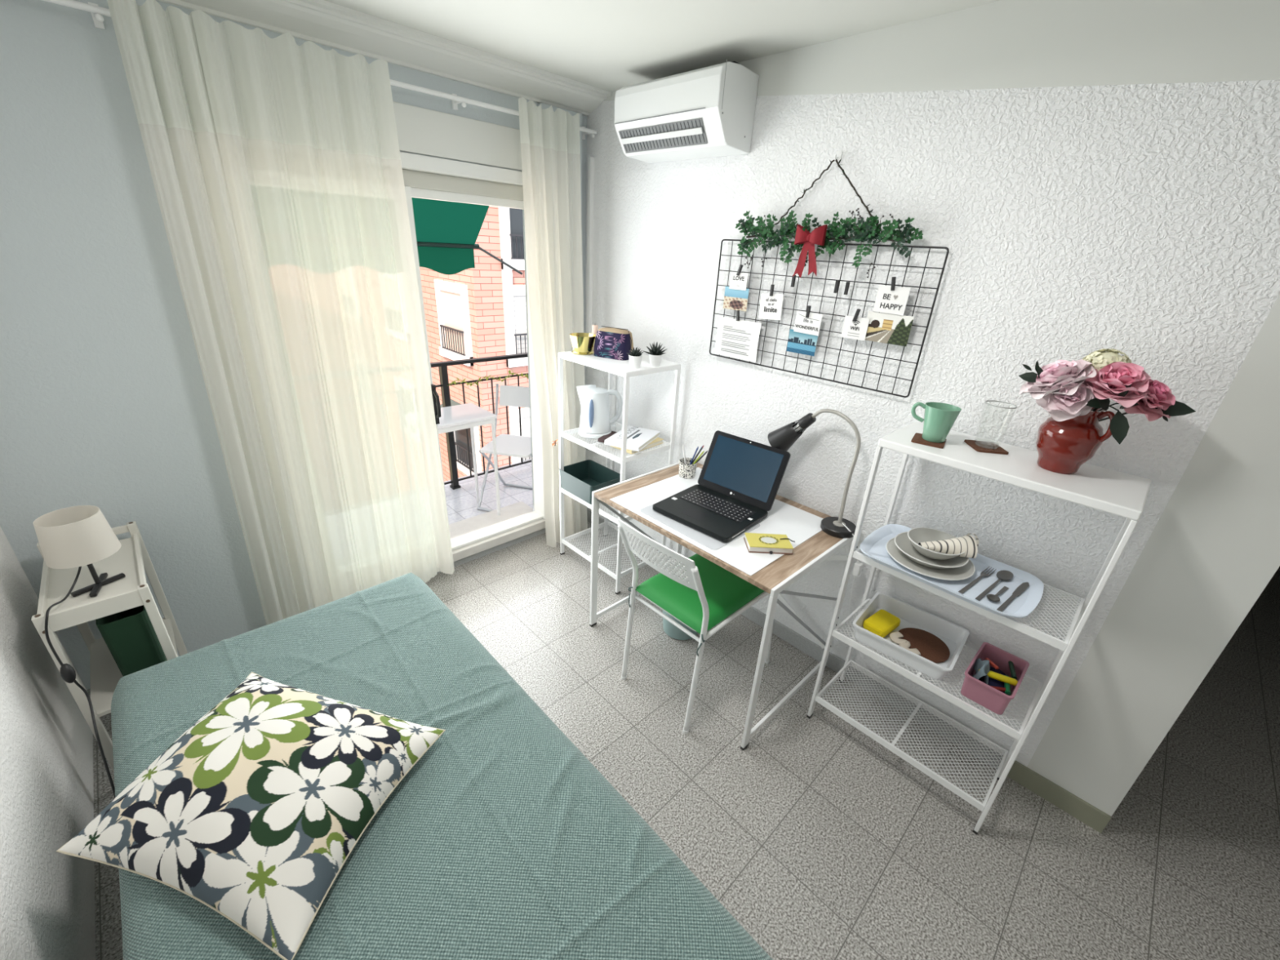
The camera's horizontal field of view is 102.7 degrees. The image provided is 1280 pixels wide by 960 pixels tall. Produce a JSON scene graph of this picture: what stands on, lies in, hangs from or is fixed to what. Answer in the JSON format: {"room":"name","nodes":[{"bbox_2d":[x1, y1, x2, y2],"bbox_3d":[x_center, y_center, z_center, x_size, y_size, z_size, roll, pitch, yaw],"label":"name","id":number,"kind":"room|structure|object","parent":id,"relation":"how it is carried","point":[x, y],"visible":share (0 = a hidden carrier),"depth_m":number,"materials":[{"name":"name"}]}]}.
{"room":"bedroom","nodes":[
{"label":"bedroom","id":0,"kind":"room"},
{"bbox_2d":[0,525,95,959],"bbox_3d":[-0.721,0.443,0.190,0.100,2.400,4.000,-19,33,-40],"label":"wall","id":1,"kind":"structure","parent":0,"point":[47,895],"depth_m":1.34,"materials":[{"name":"white paint"}]},
{"bbox_2d":[0,0,586,689],"bbox_3d":[-1.251,-0.514,2.368,2.640,2.500,0.160,-19,33,-40],"label":"wall","id":2,"kind":"structure","parent":0,"point":[104,403],"depth_m":1.69,"materials":[{"name":"grey paint"}]},
{"bbox_2d":[86,528,545,697],"bbox_3d":[-1.259,0.536,2.766,2.420,0.060,0.012,-19,33,-40],"label":"baseboard","id":3,"kind":"structure","parent":2,"relation":"attached to","point":[497,548],"depth_m":3.10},
{"bbox_2d":[41,0,596,139],"bbox_3d":[-1.109,-1.466,1.824,2.405,0.056,0.107,-19,33,-40],"label":"curtain rod","id":4,"kind":"object","parent":2,"relation":"attached to","point":[96,11],"visible":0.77,"depth_m":1.99,"materials":[{"name":"white"}]},
{"bbox_2d":[106,0,315,625],"bbox_3d":[-1.466,-0.323,1.893,0.104,2.259,0.274,21,30,34],"label":"curtain","id":5,"kind":"object","parent":4,"relation":"hanging from","point":[159,50],"visible":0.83,"depth_m":1.72,"materials":[{"name":"fabric"}]},
{"bbox_2d":[191,9,454,607],"bbox_3d":[-1.194,-0.442,2.119,0.653,2.209,0.096,-19,33,-40],"label":"sheer curtain","id":6,"kind":"object","parent":4,"relation":"hanging from","point":[307,134],"visible":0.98,"depth_m":1.99,"materials":[{"name":"fabric"}]},
{"bbox_2d":[518,97,587,547],"bbox_3d":[-0.438,-0.660,2.791,0.372,2.282,0.124,-17,31,-38],"label":"curtain","id":7,"kind":"object","parent":4,"relation":"hanging from","point":[550,148],"visible":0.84,"depth_m":2.62,"materials":[{"name":"fabric"}]},
{"bbox_2d":[156,0,612,115],"bbox_3d":[-1.072,-1.558,1.752,2.420,0.075,0.190,-19,33,-40],"label":"trim","id":8,"kind":"structure","parent":2,"relation":"attached to","point":[322,22],"depth_m":1.90,"materials":[{"name":"white paint"}]},
{"bbox_2d":[392,101,521,170],"bbox_3d":[-0.946,-1.434,2.091,1.500,0.165,0.012,-19,33,-40],"label":"trim","id":9,"kind":"structure","parent":2,"relation":"attached to","point":[420,131],"depth_m":2.22,"materials":[{"name":"white"}]},
{"bbox_2d":[402,168,523,200],"bbox_3d":[-1.033,-1.294,2.196,1.320,0.065,0.090,-19,33,-40],"label":"roller shutter","id":10,"kind":"object","parent":2,"relation":"attached to","point":[419,181],"depth_m":2.34,"materials":[{"name":"grey"}]},
{"bbox_2d":[411,197,522,275],"bbox_3d":[-1.504,-1.424,2.388,2.532,1.127,0.796,-19,33,-40],"label":"awning","id":11,"kind":"object","parent":2,"relation":"attached to","point":[446,233],"visible":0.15,"depth_m":3.17,"materials":[{"name":"green fabric"}]},
{"bbox_2d":[400,151,545,551],"bbox_3d":[-1.051,-0.481,2.528,1.420,1.930,0.174,-19,33,-40],"label":"door","id":12,"kind":"structure","parent":2,"relation":"in","point":[425,177],"depth_m":2.41,"materials":[{"name":"white"}]},
{"bbox_2d":[448,501,545,561],"bbox_3d":[-1.175,0.389,3.001,1.320,0.055,0.330,-19,33,-40],"label":"trim","id":13,"kind":"structure","parent":2,"relation":"attached to","point":[477,522],"depth_m":3.19,"materials":[{"name":"stone"}]},
{"bbox_2d":[537,102,582,190],"bbox_3d":[-0.450,-0.746,2.963,0.240,2.320,0.035,-19,33,-40],"label":"trim","id":14,"kind":"structure","parent":2,"relation":"attached to","point":[544,106],"depth_m":2.56,"materials":[{"name":"grey paint"}]},
{"bbox_2d":[444,458,533,524],"bbox_3d":[-1.607,0.373,3.181,4.100,0.180,0.789,-19,33,-40],"label":"floor","id":15,"kind":"structure","parent":0,"point":[461,503],"depth_m":3.65,"materials":[{"name":"tile"}]},
{"bbox_2d":[437,403,500,515],"bbox_3d":[-1.135,-0.070,3.158,0.430,0.695,0.320,-19,33,-40],"label":"table","id":16,"kind":"object","parent":15,"relation":"on","point":[457,417],"visible":0.47,"depth_m":3.06,"materials":[{"name":"white"}]},
{"bbox_2d":[430,352,531,489],"bbox_3d":[-1.754,-0.203,3.123,3.900,0.901,0.056,-19,33,-40],"label":"balcony railing","id":17,"kind":"object","parent":15,"relation":"on","point":[442,366],"visible":0.15,"depth_m":3.59,"materials":[{"name":"black metal"}]},
{"bbox_2d":[447,369,528,386],"bbox_3d":[-0.989,-0.734,3.648,0.802,0.082,0.060,-19,33,-40],"label":"leaf garland","id":18,"kind":"object","parent":17,"relation":"attached to","point":[509,371],"visible":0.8,"depth_m":3.57,"materials":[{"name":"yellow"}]},
{"bbox_2d":[476,383,534,511],"bbox_3d":[-0.834,-0.206,3.421,0.405,0.764,0.444,7,24,8],"label":"folding chair","id":19,"kind":"object","parent":15,"relation":"on","point":[508,445],"visible":0.54,"depth_m":3.46,"materials":[{"name":"white"}]},
{"bbox_2d":[324,0,1000,92],"bbox_3d":[1.369,-1.434,1.560,5.820,0.120,4.300,-19,33,-40],"label":"ceiling","id":20,"kind":"structure","parent":0,"point":[611,46],"depth_m":1.72,"materials":[{"name":"white paint"}]},
{"bbox_2d":[93,521,1279,959],"bbox_3d":[1.303,0.884,2.525,5.820,0.100,4.100,-19,33,-40],"label":"floor","id":21,"kind":"structure","parent":0,"point":[819,839],"depth_m":1.80,"materials":[{"name":"tile"}]},
{"bbox_2d":[31,520,187,772],"bbox_3d":[-1.768,0.584,1.772,0.240,0.732,0.462,-19,33,-40],"label":"nightstand","id":22,"kind":"object","parent":21,"relation":"on","point":[131,591],"visible":0.59,"depth_m":1.62,"materials":[{"name":"white paint"}]},
{"bbox_2d":[33,505,125,798],"bbox_3d":[-1.586,0.570,1.473,0.160,0.826,0.620,-9,27,-25],"label":"table lamp","id":23,"kind":"object","parent":22,"relation":"on","point":[74,536],"visible":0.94,"depth_m":1.49,"materials":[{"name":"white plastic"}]},
{"bbox_2d":[59,663,75,683],"bbox_3d":[-1.633,0.552,1.462,0.028,0.059,0.032,-19,33,-40],"label":"switch","id":24,"kind":"object","parent":23,"relation":"attached to","point":[68,673],"depth_m":1.46,"materials":[{"name":"black plastic"}]},
{"bbox_2d":[95,604,167,676],"bbox_3d":[-1.731,0.496,1.753,0.112,0.288,0.380,-19,33,-40],"label":"storage box","id":25,"kind":"object","parent":22,"relation":"on","point":[130,635],"visible":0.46,"depth_m":1.62,"materials":[{"name":"green fabric"}]},
{"bbox_2d":[89,617,177,717],"bbox_3d":[-1.772,0.639,1.798,0.220,0.012,0.440,-19,33,-40],"label":"shelf","id":26,"kind":"object","parent":22,"relation":"attached to","point":[105,674],"depth_m":1.74,"materials":[{"name":"white paint"}]},
{"bbox_2d":[558,351,680,594],"bbox_3d":[-0.141,-0.061,2.830,0.372,1.216,0.522,-19,33,-40],"label":"metal shelf","id":27,"kind":"object","parent":21,"relation":"on","point":[619,367],"visible":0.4,"depth_m":2.67,"materials":[{"name":"white"}]},
{"bbox_2d":[568,333,595,355],"bbox_3d":[-0.289,-0.699,2.632,0.147,0.092,0.140,-19,33,-40],"label":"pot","id":28,"kind":"object","parent":27,"relation":"on","point":[583,344],"visible":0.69,"depth_m":2.59,"materials":[{"name":"yellow"}]},
{"bbox_2d":[559,459,620,504],"bbox_3d":[-0.278,0.008,2.893,0.230,0.115,0.310,-19,33,-40],"label":"storage box","id":29,"kind":"object","parent":27,"relation":"on","point":[580,479],"visible":0.77,"depth_m":2.92,"materials":[{"name":"teal plastic"}]},
{"bbox_2d":[576,385,622,438],"bbox_3d":[-0.227,-0.373,2.737,0.211,0.267,0.182,19,29,31],"label":"electric kettle","id":30,"kind":"object","parent":27,"relation":"on","point":[595,422],"visible":1,"depth_m":2.70,"materials":[{"name":"white"}]},
{"bbox_2d":[594,325,633,360],"bbox_3d":[-0.127,-0.692,2.574,0.198,0.143,0.116,15,27,24],"label":"bag","id":31,"kind":"object","parent":27,"relation":"on","point":[612,343],"visible":0.9,"depth_m":2.53,"materials":[{"name":"purple fabric"}]},
{"bbox_2d":[626,346,643,368],"bbox_3d":[-0.024,-0.573,2.387,0.078,0.092,0.075,7,24,8],"label":"potted succulent","id":32,"kind":"object","parent":27,"relation":"on","point":[635,356],"visible":1,"depth_m":2.37,"materials":[{"name":"ceramic"}]},
{"bbox_2d":[628,355,642,368],"bbox_3d":[-0.022,-0.555,2.393,0.064,0.055,0.064,-19,33,-40],"label":"pot","id":33,"kind":"object","parent":32,"relation":"on","point":[634,360],"depth_m":2.37,"materials":[{"name":"ceramic"}]},
{"bbox_2d":[610,437,663,453],"bbox_3d":[-0.014,-0.195,2.668,0.150,0.022,0.250,23,31,36],"label":"book","id":34,"kind":"object","parent":27,"relation":"on","point":[657,441],"visible":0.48,"depth_m":2.64,"materials":[{"name":"beige paper"}]},
{"bbox_2d":[604,425,660,451],"bbox_3d":[-0.035,-0.221,2.667,0.190,0.023,0.285,13,26,21],"label":"book","id":35,"kind":"object","parent":34,"relation":"on","point":[637,438],"visible":0.8,"depth_m":2.63,"materials":[{"name":"white paper"}]},
{"bbox_2d":[643,342,667,366],"bbox_3d":[0.070,-0.600,2.434,0.113,0.112,0.109,7,24,8],"label":"potted succulent","id":36,"kind":"object","parent":27,"relation":"on","point":[655,353],"visible":1,"depth_m":2.42,"materials":[{"name":"ceramic"}]},
{"bbox_2d":[648,354,662,366],"bbox_3d":[0.072,-0.572,2.443,0.064,0.055,0.064,-19,33,-40],"label":"pot","id":37,"kind":"object","parent":36,"relation":"on","point":[655,359],"depth_m":2.42,"materials":[{"name":"ceramic"}]},
{"bbox_2d":[662,609,697,639],"bbox_3d":[0.209,0.630,2.515,0.227,0.254,0.227,-19,33,-40],"label":"waste bin","id":38,"kind":"object","parent":21,"relation":"on","point":[669,628],"visible":0.07,"depth_m":2.47,"materials":[{"name":"teal"}]},
{"bbox_2d":[617,518,773,733],"bbox_3d":[0.251,0.491,2.123,0.683,0.832,0.388,-19,33,-40],"label":"desk chair","id":39,"kind":"object","parent":21,"relation":"on","point":[645,548],"visible":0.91,"depth_m":1.87,"materials":[{"name":"white"}]},
{"bbox_2d":[628,553,764,656],"bbox_3d":[0.253,0.478,2.117,0.478,0.144,0.397,-19,33,-40],"label":"seat cushion","id":40,"kind":"object","parent":39,"relation":"on","point":[726,593],"visible":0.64,"depth_m":2.02,"materials":[{"name":"green fabric"}]},
{"bbox_2d":[589,462,862,751],"bbox_3d":[0.327,0.461,2.309,0.650,0.742,0.937,-19,33,-40],"label":"desk","id":41,"kind":"object","parent":21,"relation":"on","point":[781,573],"visible":0.41,"depth_m":1.97,"materials":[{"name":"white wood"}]},
{"bbox_2d":[609,467,822,576],"bbox_3d":[0.332,0.130,2.144,0.585,0.002,0.725,-19,33,-40],"label":"desk mat","id":42,"kind":"object","parent":41,"relation":"on","point":[798,525],"visible":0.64,"depth_m":2.07,"materials":[{"name":"white"}]},
{"bbox_2d":[678,457,697,479],"bbox_3d":[0.227,-0.054,2.448,0.088,0.078,0.088,-19,33,-40],"label":"pencil cup","id":43,"kind":"object","parent":42,"relation":"on","point":[687,471],"visible":0.97,"depth_m":2.42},
{"bbox_2d":[640,502,759,550],"bbox_3d":[0.240,0.152,2.077,0.305,0.002,0.400,-19,33,-40],"label":"mat","id":44,"kind":"object","parent":42,"relation":"on","point":[708,541],"visible":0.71,"depth_m":1.98,"materials":[{"name":"white"}]},
{"bbox_2d":[652,430,791,542],"bbox_3d":[0.332,0.004,2.096,0.368,0.254,0.430,23,31,36],"label":"laptop","id":45,"kind":"object","parent":44,"relation":"on","point":[740,479],"visible":1,"depth_m":2.14,"materials":[{"name":"black"}]},
{"bbox_2d":[743,532,795,554],"bbox_3d":[0.486,0.234,1.893,0.183,0.030,0.109,3,24,-1],"label":"notebook","id":46,"kind":"object","parent":42,"relation":"on","point":[760,543],"visible":1,"depth_m":1.87,"materials":[{"name":"yellow paper"}]},
{"bbox_2d":[759,535,778,544],"bbox_3d":[0.475,0.221,1.890,0.072,0.001,0.060,3,24,-1],"label":"print","id":47,"kind":"object","parent":46,"relation":"on","point":[763,540],"depth_m":1.89,"materials":[{"name":"white"}]},
{"bbox_2d":[767,408,862,648],"bbox_3d":[0.712,0.209,2.165,0.165,1.041,0.508,-19,33,-40],"label":"desk lamp","id":48,"kind":"object","parent":41,"relation":"attached to","point":[782,438],"visible":0.96,"depth_m":2.04,"materials":[{"name":"black plastic"}]},
{"bbox_2d":[798,413,816,429],"bbox_3d":[0.668,-0.236,2.051,0.048,0.069,0.068,-19,33,-40],"label":"socket","id":49,"kind":"object","parent":48,"relation":"attached to","point":[809,419],"depth_m":2.03,"materials":[{"name":"black plastic"}]},
{"bbox_2d":[806,421,1151,835],"bbox_3d":[1.052,0.488,1.764,0.313,1.218,0.632,-19,33,-40],"label":"metal shelf","id":50,"kind":"object","parent":21,"relation":"on","point":[1121,494],"visible":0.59,"depth_m":1.61,"materials":[{"name":"white"}]},
{"bbox_2d":[852,592,968,679],"bbox_3d":[0.983,0.565,1.875,0.330,0.064,0.284,23,31,36],"label":"plastic tub","id":51,"kind":"object","parent":50,"relation":"on","point":[954,636],"visible":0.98,"depth_m":1.89,"materials":[{"name":"white"}]},
{"bbox_2d":[862,608,900,637],"bbox_3d":[0.915,0.542,1.938,0.136,0.036,0.084,-15,30,-35],"label":"sponge","id":52,"kind":"object","parent":51,"relation":"in","point":[882,623],"visible":0.92,"depth_m":1.92,"materials":[{"name":"yellow"}]},
{"bbox_2d":[897,627,950,662],"bbox_3d":[1.027,0.599,1.862,0.176,0.006,0.176,-19,33,-40],"label":"trivet","id":53,"kind":"object","parent":51,"relation":"in","point":[931,647],"visible":0.82,"depth_m":1.86,"materials":[{"name":"wood"}]},
{"bbox_2d":[888,631,920,654],"bbox_3d":[0.949,0.590,1.849,0.058,0.010,0.124,-3,25,-14],"label":"wooden board","id":54,"kind":"object","parent":53,"relation":"on","point":[895,637],"visible":0.83,"depth_m":1.85,"materials":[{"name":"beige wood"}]},
{"bbox_2d":[911,432,946,448],"bbox_3d":[0.910,-0.124,1.614,0.090,0.006,0.100,18,28,30],"label":"coaster","id":55,"kind":"object","parent":50,"relation":"on","point":[917,438],"visible":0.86,"depth_m":1.59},
{"bbox_2d":[911,401,961,443],"bbox_3d":[0.921,-0.182,1.598,0.100,0.112,0.120,-13,29,-32],"label":"mug","id":56,"kind":"object","parent":55,"relation":"on","point":[940,418],"visible":1,"depth_m":1.57,"materials":[{"name":"green ceramic"}]},
{"bbox_2d":[859,524,1043,617],"bbox_3d":[1.016,0.287,1.697,0.316,0.023,0.512,-19,33,-40],"label":"serving tray","id":57,"kind":"object","parent":50,"relation":"on","point":[873,545],"visible":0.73,"depth_m":1.64,"materials":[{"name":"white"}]},
{"bbox_2d":[885,537,975,580],"bbox_3d":[0.976,0.265,1.732,0.270,0.018,0.270,-19,33,-40],"label":"dinner plate","id":58,"kind":"object","parent":57,"relation":"on","point":[966,571],"visible":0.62,"depth_m":1.68,"materials":[{"name":"grey"}]},
{"bbox_2d":[894,531,968,568],"bbox_3d":[0.982,0.245,1.737,0.226,0.032,0.226,-19,33,-40],"label":"plate","id":59,"kind":"object","parent":58,"relation":"on","point":[902,540],"visible":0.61,"depth_m":1.71,"materials":[{"name":"grey"}]},
{"bbox_2d":[907,527,964,559],"bbox_3d":[0.998,0.226,1.736,0.178,0.048,0.178,-19,33,-40],"label":"bowl","id":60,"kind":"object","parent":59,"relation":"on","point":[918,535],"visible":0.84,"depth_m":1.78,"materials":[{"name":"grey"}]},
{"bbox_2d":[918,533,978,558],"bbox_3d":[1.024,0.205,1.704,0.163,0.066,0.101,6,24,6],"label":"striped napkin","id":61,"kind":"object","parent":60,"relation":"in","point":[967,544],"visible":0.98,"depth_m":1.68,"materials":[{"name":"fabric"}]},
{"bbox_2d":[958,566,996,593],"bbox_3d":[1.080,0.319,1.640,0.239,0.008,0.025,-14,30,-34],"label":"fork","id":62,"kind":"object","parent":57,"relation":"on","point":[965,588],"visible":1,"depth_m":1.64,"materials":[{"name":"silver metal"}]},
{"bbox_2d":[974,569,1013,600],"bbox_3d":[1.118,0.331,1.617,0.253,0.008,0.042,-15,30,-35],"label":"spoon","id":63,"kind":"object","parent":57,"relation":"on","point":[1003,575],"visible":1,"depth_m":1.65,"materials":[{"name":"silver metal"}]},
{"bbox_2d":[996,569,1013,580],"bbox_3d":[1.187,0.313,1.668,0.077,0.008,0.042,-15,30,-35],"label":"bowl","id":64,"kind":"object","parent":63,"relation":"on","point":[1003,575],"depth_m":1.67,"materials":[{"name":"silver metal"}]},
{"bbox_2d":[986,586,1008,601],"bbox_3d":[1.104,0.349,1.575,0.133,0.008,0.034,-15,30,-35],"label":"teaspoon","id":65,"kind":"object","parent":57,"relation":"on","point":[993,597],"visible":1,"depth_m":1.56,"materials":[{"name":"silver metal"}]},
{"bbox_2d":[986,594,999,601],"bbox_3d":[1.068,0.359,1.549,0.040,0.008,0.034,-15,30,-35],"label":"bowl","id":66,"kind":"object","parent":65,"relation":"on","point":[993,597],"depth_m":1.55,"materials":[{"name":"silver metal"}]},
{"bbox_2d":[996,582,1029,611],"bbox_3d":[1.149,0.356,1.572,0.246,0.003,0.021,-15,30,-36],"label":"knife","id":67,"kind":"object","parent":57,"relation":"on","point":[1023,587],"visible":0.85,"depth_m":1.58,"materials":[{"name":"silver metal"}]},
{"bbox_2d":[964,439,1008,454],"bbox_3d":[1.071,-0.103,1.586,0.090,0.006,0.100,6,24,6],"label":"coaster","id":68,"kind":"object","parent":50,"relation":"on","point":[984,446],"visible":1,"depth_m":1.58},
{"bbox_2d":[974,400,1017,448],"bbox_3d":[1.075,-0.166,1.557,0.082,0.134,0.082,-19,33,-40],"label":"glass tumbler","id":69,"kind":"object","parent":68,"relation":"on","point":[986,400],"visible":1,"depth_m":1.53,"materials":[{"name":"grey"}]},
{"bbox_2d":[960,642,1029,715],"bbox_3d":[1.158,0.650,1.679,0.230,0.088,0.136,-19,33,-40],"label":"storage basket","id":70,"kind":"object","parent":50,"relation":"on","point":[992,699],"visible":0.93,"depth_m":1.65,"materials":[{"name":"pink plastic"}]},
{"bbox_2d":[972,657,989,684],"bbox_3d":[1.122,0.617,1.677,0.051,0.070,0.090,14,26,22],"label":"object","id":71,"kind":"object","parent":70,"relation":"in","point":[984,665],"visible":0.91,"depth_m":1.66,"materials":[{"name":"grey"}]},
{"bbox_2d":[974,666,1005,693],"bbox_3d":[1.160,0.667,1.690,0.170,0.040,0.098,-19,33,-40],"label":"cloth bundle","id":72,"kind":"object","parent":70,"relation":"in","point":[992,682],"visible":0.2,"depth_m":1.67,"materials":[{"name":"blue"}]},
{"bbox_2d":[978,668,1017,685],"bbox_3d":[1.158,0.637,1.658,0.109,0.022,0.022,15,27,24],"label":"marker pen","id":73,"kind":"object","parent":70,"relation":"in","point":[1006,679],"visible":0.7,"depth_m":1.65,"materials":[{"name":"yellow plastic"}]},
{"bbox_2d":[1035,407,1115,474],"bbox_3d":[1.185,-0.118,1.415,0.144,0.187,0.144,15,27,24],"label":"ceramic jug","id":74,"kind":"object","parent":50,"relation":"on","point":[1062,447],"visible":0.78,"depth_m":1.37,"materials":[{"name":"red ceramic"}]},
{"bbox_2d":[1018,360,1043,382],"bbox_3d":[1.118,-0.239,1.396,0.164,0.157,0.024,17,27,27],"label":"leafy sprig","id":75,"kind":"object","parent":74,"relation":"in","point":[1028,376],"visible":0.49,"depth_m":1.41,"materials":[{"name":"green plant"}]},
{"bbox_2d":[1018,359,1096,399],"bbox_3d":[1.124,-0.239,1.393,0.164,0.182,0.148,-19,33,-40],"label":"peony","id":76,"kind":"object","parent":74,"relation":"in","point":[1061,371],"visible":0.88,"depth_m":1.35,"materials":[{"name":"pink plant"}]},
{"bbox_2d":[1035,380,1097,421],"bbox_3d":[1.128,-0.200,1.355,0.128,0.142,0.092,13,26,20],"label":"peony","id":77,"kind":"object","parent":74,"relation":"in","point":[1061,407],"visible":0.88,"depth_m":1.33,"materials":[{"name":"pink plant"}]},
{"bbox_2d":[1081,348,1131,371],"bbox_3d":[1.224,-0.244,1.377,0.111,0.213,0.110,-19,33,-40],"label":"hydrangea","id":78,"kind":"object","parent":74,"relation":"in","point":[1100,358],"visible":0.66,"depth_m":1.33,"materials":[{"name":"beige plant"}]},
{"bbox_2d":[1084,383,1138,444],"bbox_3d":[1.179,-0.183,1.306,0.066,0.157,0.136,-4,25,-16],"label":"leafy sprig","id":79,"kind":"object","parent":74,"relation":"in","point":[1119,425],"visible":0.79,"depth_m":1.29,"materials":[{"name":"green plant"}]},
{"bbox_2d":[1079,361,1152,411],"bbox_3d":[1.207,-0.205,1.315,0.156,0.192,0.151,-19,33,-40],"label":"peony","id":80,"kind":"object","parent":74,"relation":"in","point":[1112,380],"visible":0.95,"depth_m":1.27,"materials":[{"name":"pink plant"}]},
{"bbox_2d":[1098,378,1176,422],"bbox_3d":[1.249,-0.180,1.302,0.162,0.164,0.114,10,25,15],"label":"peony","id":81,"kind":"object","parent":74,"relation":"in","point":[1161,394],"visible":0.7,"depth_m":1.26,"materials":[{"name":"pink plant"}]},
{"bbox_2d":[1096,400,1195,422],"bbox_3d":[1.262,-0.164,1.310,0.212,0.106,0.030,21,30,34],"label":"leafy sprig","id":82,"kind":"object","parent":74,"relation":"in","point":[1179,408],"visible":0.38,"depth_m":1.26,"materials":[{"name":"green plant"}]},
{"bbox_3d":[-0.580,1.021,1.278,0.865,0.470,1.920,-19,33,-40],"label":"bed","id":83,"kind":"object","parent":21,"relation":"on","visible":0},
{"bbox_2d":[111,572,773,959],"bbox_3d":[-0.575,0.945,1.271,0.994,0.410,2.053,-19,33,-40],"label":"bedspread","id":84,"kind":"object","parent":83,"relation":"on","point":[503,841],"visible":0.84,"depth_m":1.17,"materials":[{"name":"teal fabric"}]},
{"bbox_2d":[56,671,445,959],"bbox_3d":[-0.876,0.659,1.182,0.684,0.145,0.493,10,25,13],"label":"floral cushion","id":85,"kind":"object","parent":84,"relation":"on","point":[254,813],"visible":1,"depth_m":1.07,"materials":[{"name":"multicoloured fabric"}]},
{"bbox_2d":[584,0,1279,816],"bbox_3d":[0.697,-0.379,2.203,0.120,2.400,2.840,-19,33,-40],"label":"wall","id":86,"kind":"structure","parent":0,"point":[1092,175],"depth_m":1.59,"materials":[{"name":"white paint"}]},
{"bbox_2d":[586,156,594,333],"bbox_3d":[-0.278,-1.241,2.842,0.022,0.940,0.022,-19,33,-40],"label":"trim","id":87,"kind":"structure","parent":86,"relation":"attached to","point":[591,160],"depth_m":2.81,"materials":[{"name":"white"}]},
{"bbox_2d":[614,59,759,163],"bbox_3d":[0.167,-1.484,2.095,0.229,0.263,0.576,-19,33,-40],"label":"air conditioner","id":88,"kind":"object","parent":86,"relation":"attached to","point":[707,112],"visible":1,"depth_m":1.98,"materials":[{"name":"white plastic"}]},
{"bbox_2d":[618,118,706,153],"bbox_3d":[0.084,-1.405,2.099,0.048,0.075,0.467,-19,33,-40],"label":"outlet","id":89,"kind":"object","parent":88,"relation":"attached to","point":[663,135],"depth_m":2.08,"materials":[{"name":"grey"}]},
{"bbox_2d":[735,158,923,278],"bbox_3d":[0.645,-0.938,1.849,0.101,0.393,0.723,-19,33,-40],"label":"garland","id":90,"kind":"object","parent":86,"relation":"attached to","point":[820,236],"visible":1,"depth_m":1.85,"materials":[{"name":"green"}]},
{"bbox_2d":[709,239,949,397],"bbox_3d":[0.652,-0.663,2.010,0.008,0.491,0.909,-19,33,-40],"label":"grid","id":91,"kind":"object","parent":86,"relation":"attached to","point":[722,240],"visible":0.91,"depth_m":1.93,"materials":[{"name":"black"}]},
{"bbox_2d":[723,286,749,311],"bbox_3d":[0.414,-0.784,2.215,0.001,0.092,0.125,-19,33,-40],"label":"print","id":92,"kind":"object","parent":91,"relation":"attached to","point":[735,300],"visible":1,"depth_m":2.21},
{"bbox_2d":[728,271,747,290],"bbox_3d":[0.418,-0.846,2.177,0.002,0.068,0.088,-19,33,-40],"label":"card","id":93,"kind":"object","parent":91,"relation":"attached to","point":[737,282],"visible":1,"depth_m":2.18,"materials":[{"name":"white"}]},
{"bbox_2d":[715,316,761,362],"bbox_3d":[0.426,-0.621,2.257,0.006,0.165,0.225,-19,33,-40],"label":"paper sheet","id":94,"kind":"object","parent":91,"relation":"attached to","point":[735,339],"visible":1,"depth_m":2.25,"materials":[{"name":"grey"}]},
{"bbox_2d":[758,293,783,319],"bbox_3d":[0.536,-0.711,2.101,0.002,0.106,0.111,-19,33,-40],"label":"card","id":95,"kind":"object","parent":91,"relation":"attached to","point":[771,307],"visible":1,"depth_m":2.10,"materials":[{"name":"white"}]},
{"bbox_2d":[786,328,817,355],"bbox_3d":[0.648,-0.549,2.047,0.001,0.088,0.125,-19,33,-40],"label":"print","id":96,"kind":"object","parent":91,"relation":"attached to","point":[797,342],"visible":1,"depth_m":2.05},
{"bbox_2d":[793,310,822,335],"bbox_3d":[0.656,-0.613,2.002,0.002,0.080,0.108,-19,34,-40],"label":"card","id":97,"kind":"object","parent":91,"relation":"attached to","point":[811,325],"visible":1,"depth_m":2.00,"materials":[{"name":"grey"}]},
{"bbox_2d":[840,315,869,340],"bbox_3d":[0.788,-0.558,1.879,0.004,0.078,0.092,-19,33,-40],"label":"card","id":98,"kind":"object","parent":91,"relation":"attached to","point":[857,330],"visible":1,"depth_m":1.88,"materials":[{"name":"white"}]},
{"bbox_2d":[865,311,914,346],"bbox_3d":[0.871,-0.534,1.805,0.001,0.100,0.158,-19,33,-40],"label":"print","id":99,"kind":"object","parent":91,"relation":"attached to","point":[882,327],"visible":1,"depth_m":1.80},
{"bbox_2d":[872,284,911,315],"bbox_3d":[0.867,-0.621,1.766,0.002,0.088,0.106,-19,34,-40],"label":"card","id":100,"kind":"object","parent":91,"relation":"attached to","point":[888,301],"visible":1,"depth_m":1.77,"materials":[{"name":"white"}]},
{"bbox_2d":[586,510,1111,833],"bbox_3d":[0.591,0.696,2.632,0.012,0.078,2.828,-19,33,-40],"label":"baseboard","id":101,"kind":"structure","parent":86,"relation":"attached to","point":[835,663],"depth_m":2.01,"materials":[{"name":"tile"}]},
{"label":"outside","id":102,"kind":"structure","parent":0,"visible":0},
{"bbox_3d":[-10.224,4.100,15.942,24.000,0.200,25.040,-19,33,-40],"label":"street","id":103,"kind":"object","parent":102,"visible":0},
{"bbox_2d":[419,205,531,481],"bbox_3d":[-7.972,-4.760,20.790,10.050,12.200,24.100,-19,33,-40],"label":"brick building","id":104,"kind":"structure","parent":103,"relation":"on","point":[480,311],"depth_m":9.27,"materials":[{"name":"orange brick"}]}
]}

